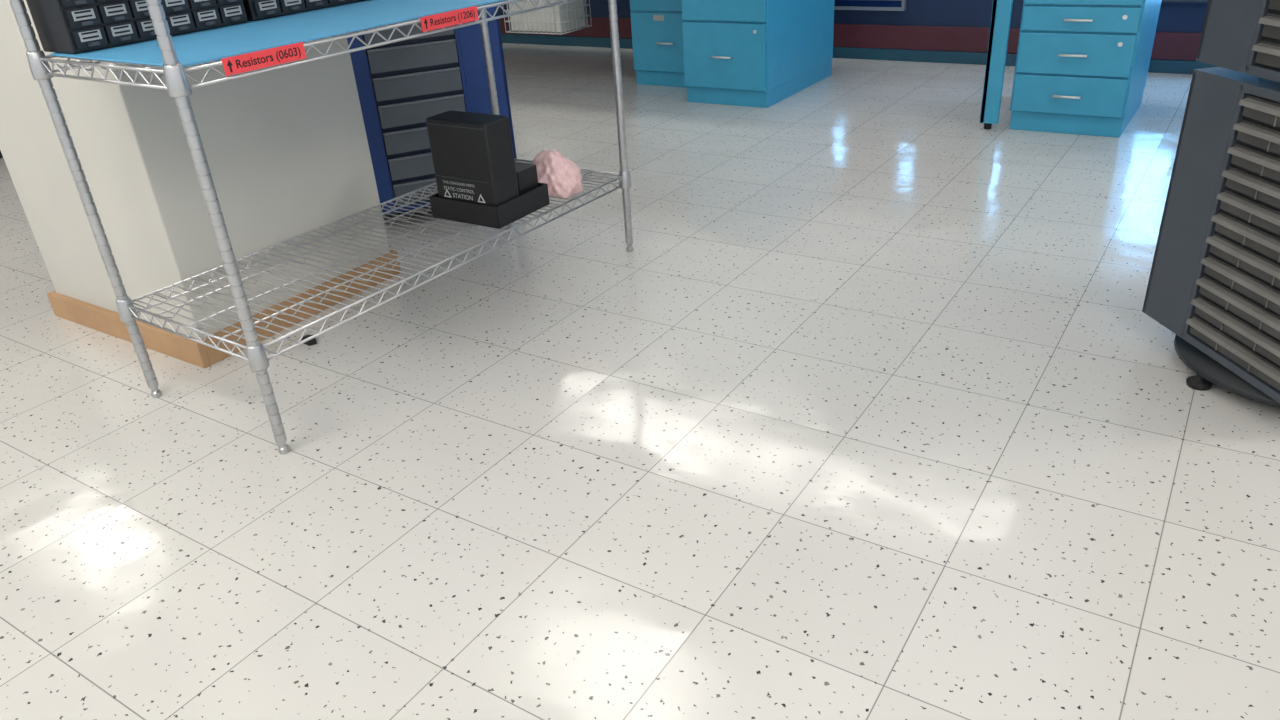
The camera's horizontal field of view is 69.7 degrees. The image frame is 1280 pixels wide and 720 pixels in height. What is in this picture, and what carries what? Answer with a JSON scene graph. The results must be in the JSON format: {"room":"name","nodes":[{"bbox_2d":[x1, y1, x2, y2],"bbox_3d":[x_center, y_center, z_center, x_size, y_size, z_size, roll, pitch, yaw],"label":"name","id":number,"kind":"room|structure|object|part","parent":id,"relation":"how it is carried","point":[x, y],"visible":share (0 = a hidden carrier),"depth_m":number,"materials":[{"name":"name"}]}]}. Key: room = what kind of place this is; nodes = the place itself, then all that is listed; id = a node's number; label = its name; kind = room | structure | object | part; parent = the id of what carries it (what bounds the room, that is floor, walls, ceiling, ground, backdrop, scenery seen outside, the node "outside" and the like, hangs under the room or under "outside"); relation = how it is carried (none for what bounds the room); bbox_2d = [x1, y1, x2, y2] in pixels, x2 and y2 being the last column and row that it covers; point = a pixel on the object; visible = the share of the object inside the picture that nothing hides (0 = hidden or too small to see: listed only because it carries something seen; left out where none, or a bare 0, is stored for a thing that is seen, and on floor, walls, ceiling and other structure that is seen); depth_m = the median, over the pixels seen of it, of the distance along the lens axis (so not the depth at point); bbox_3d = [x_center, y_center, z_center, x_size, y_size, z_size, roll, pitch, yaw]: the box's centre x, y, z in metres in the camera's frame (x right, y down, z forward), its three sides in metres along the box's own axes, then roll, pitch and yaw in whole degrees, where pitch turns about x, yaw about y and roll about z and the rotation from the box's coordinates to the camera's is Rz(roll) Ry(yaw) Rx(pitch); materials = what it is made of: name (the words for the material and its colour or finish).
{"room":"electronics lab","nodes":[
{"label":"electronics lab","id":0,"kind":"room"},
{"bbox_2d":[0,0,389,339],"bbox_3d":[-1.365,-1.356,2.295,0.735,2.600,0.685,14,33,30],"label":"wall pillar","id":1,"kind":"structure","parent":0,"point":[287,152],"depth_m":2.46,"materials":[{"name":"paint"}]},
{"bbox_2d":[47,250,400,367],"bbox_3d":[-1.288,-0.242,2.884,0.765,0.075,0.720,14,33,30],"label":"baseboard","id":2,"kind":"structure","parent":1,"relation":"attached to","point":[86,314],"depth_m":2.64,"materials":[{"name":"brown wood"}]},
{"bbox_2d":[0,43,1279,719],"bbox_3d":[-0.999,0.138,2.265,11.500,0.050,9.120,14,33,30],"label":"floor","id":3,"kind":"structure","parent":0,"point":[874,409],"depth_m":1.92,"materials":[{"name":"tile"}]},
{"bbox_2d":[301,335,316,345],"bbox_3d":[-0.921,-0.058,2.550,0.066,0.018,0.032,14,33,30],"label":"scrap","id":4,"kind":"object","parent":3,"relation":"on","point":[313,341],"visible":0.55,"depth_m":2.53,"materials":[{"name":"rubber"}]},
{"bbox_2d":[10,0,633,454],"bbox_3d":[-0.674,-0.800,2.320,0.560,1.511,1.390,15,33,32],"label":"wire shelving rack","id":5,"kind":"object","parent":3,"relation":"on","point":[251,46],"visible":0.91,"depth_m":2.10,"materials":[{"name":"metal"}]},
{"bbox_2d":[26,0,247,53],"bbox_3d":[-1.111,-0.883,2.004,0.140,0.340,0.425,14,33,30],"label":"drawer organizer","id":6,"kind":"object","parent":5,"relation":"on","point":[62,26],"visible":0.93,"depth_m":1.95,"materials":[{"name":"black plastic"}]},
{"bbox_3d":[-0.678,-0.851,2.293,0.560,0.056,1.390,15,33,32],"label":"wire shelf","id":7,"kind":"part","parent":5,"relation":"part of","materials":[{"name":"metal"}]},
{"bbox_2d":[243,0,363,20],"bbox_3d":[-0.845,-1.092,2.362,0.140,0.340,0.530,14,33,30],"label":"drawer organizer","id":8,"kind":"object","parent":5,"relation":"on","point":[255,10],"visible":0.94,"depth_m":2.27,"materials":[{"name":"black plastic"}]},
{"bbox_3d":[-0.643,-0.348,2.560,0.560,0.056,1.390,15,33,32],"label":"wire shelf","id":9,"kind":"part","parent":5,"relation":"part of","materials":[{"name":"metal"}]},
{"bbox_2d":[429,182,549,228],"bbox_3d":[-0.429,-0.457,2.633,0.250,0.062,0.225,14,33,30],"label":"cardboard tray","id":10,"kind":"object","parent":5,"relation":"on","point":[502,215],"visible":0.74,"depth_m":2.56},
{"bbox_2d":[426,110,518,206],"bbox_3d":[-0.458,-0.532,2.538,0.217,0.277,0.101,14,33,30],"label":"box","id":11,"kind":"object","parent":10,"relation":"on","point":[473,154],"visible":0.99,"depth_m":2.48,"materials":[{"name":"black cardboard"}]},
{"bbox_2d":[444,186,473,193],"bbox_3d":[-0.499,-0.469,2.536,0.113,0.009,0.001,14,33,30],"label":"print","id":12,"kind":"object","parent":11,"relation":"attached to","point":[445,186],"depth_m":2.53},
{"bbox_2d":[453,193,472,199],"bbox_3d":[-0.490,-0.451,2.540,0.073,0.013,0.001,14,33,30],"label":"print","id":13,"kind":"object","parent":11,"relation":"attached to","point":[453,193],"depth_m":2.54},
{"bbox_2d":[515,162,538,195],"bbox_3d":[-0.391,-0.506,2.652,0.185,0.115,0.085,14,33,30],"label":"carton","id":14,"kind":"object","parent":10,"relation":"on","point":[527,179],"visible":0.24,"depth_m":2.59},
{"bbox_2d":[533,149,582,197],"bbox_3d":[-0.264,-0.567,2.745,0.184,0.131,0.157,-1,28,6],"label":"bag","id":15,"kind":"object","parent":5,"relation":"on","point":[563,177],"visible":0.7,"depth_m":2.69,"materials":[{"name":"pink plastic"}]},
{"bbox_2d":[346,2,516,214],"bbox_3d":[-0.859,-1.221,3.358,0.588,1.304,0.588,-15,30,-19],"label":"drawer cabinet","id":16,"kind":"object","parent":3,"relation":"on","point":[400,85],"visible":0.37,"depth_m":3.21,"materials":[{"name":"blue metal"}]},
{"bbox_2d":[630,0,686,87],"bbox_3d":[0.332,-2.012,5.334,0.480,0.700,0.758,14,33,30],"label":"file cabinet","id":17,"kind":"object","parent":3,"relation":"on","point":[656,25],"visible":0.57,"depth_m":5.16,"materials":[{"name":"metal"}]},
{"bbox_2d":[681,0,834,107],"bbox_3d":[0.636,-1.800,4.894,0.480,0.700,0.888,14,33,30],"label":"drawer pedestal","id":18,"kind":"object","parent":3,"relation":"on","point":[750,53],"visible":1,"depth_m":4.67,"materials":[{"name":"paint"}]},
{"bbox_2d":[980,0,1012,128],"bbox_3d":[2.360,-1.312,3.705,1.710,0.740,0.730,14,33,30],"label":"desk","id":19,"kind":"object","parent":3,"relation":"on","point":[1001,9],"visible":0.52,"depth_m":3.89,"materials":[{"name":"paint"}]},
{"bbox_2d":[1010,0,1161,137],"bbox_3d":[1.930,-1.393,3.958,0.450,0.700,0.658,14,33,30],"label":"drawer pedestal","id":20,"kind":"object","parent":3,"relation":"on","point":[1082,66],"visible":1,"depth_m":3.77,"materials":[{"name":"paint"}]},
{"bbox_2d":[1142,0,1279,407],"bbox_3d":[1.450,-0.523,1.794,0.527,1.253,0.527,-7,28,-5],"label":"carousel","id":21,"kind":"object","parent":3,"relation":"on","point":[1214,281],"visible":1,"depth_m":1.91,"materials":[{"name":"grey metal"}]},
{"bbox_3d":[1.430,-0.817,1.638,0.470,0.588,0.470,-7,28,-5],"label":"tier frame","id":22,"kind":"part","parent":21,"relation":"part of","materials":[{"name":"grey metal"}]},
{"bbox_3d":[-0.250,-2.089,5.513,2.770,0.740,1.100,14,33,30],"label":"desk","id":23,"kind":"object","parent":3,"relation":"on","visible":0},
{"bbox_2d":[502,0,591,34],"bbox_3d":[-0.564,-2.179,5.459,0.426,0.414,0.306,14,33,30],"label":"wire basket","id":24,"kind":"object","parent":23,"relation":"hanging from","point":[562,18],"visible":0.94,"depth_m":5.42,"materials":[{"name":"metal"}]},
{"bbox_2d":[497,0,1207,60],"bbox_3d":[1.408,-2.986,4.996,11.500,2.600,0.100,14,33,30],"label":"wall","id":25,"kind":"structure","parent":0,"point":[1178,17],"depth_m":5.25,"materials":[{"name":"paint"}]},
{"bbox_2d":[499,15,1200,60],"bbox_3d":[1.449,-1.933,5.501,11.500,0.133,0.015,14,33,30],"label":"trim","id":26,"kind":"structure","parent":25,"relation":"attached to","point":[1166,45],"depth_m":5.37,"materials":[{"name":"red paint"}]},
{"bbox_2d":[501,34,1217,73],"bbox_3d":[1.454,-1.843,5.546,11.500,0.065,0.020,14,33,30],"label":"baseboard","id":27,"kind":"structure","parent":25,"relation":"attached to","point":[978,58],"depth_m":5.49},
{"bbox_2d":[834,0,906,10],"bbox_3d":[1.348,-2.116,5.455,0.460,0.075,0.035,14,33,30],"label":"window","id":28,"kind":"structure","parent":25,"relation":"in","point":[877,5],"depth_m":5.44,"materials":[{"name":"blue glass"}]},
{"bbox_2d":[1161,0,1208,1],"bbox_3d":[2.918,-2.076,4.313,0.900,0.750,0.035,14,33,30],"label":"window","id":29,"kind":"structure","parent":25,"relation":"in","point":[1162,0],"depth_m":4.60,"materials":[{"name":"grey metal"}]}
]}

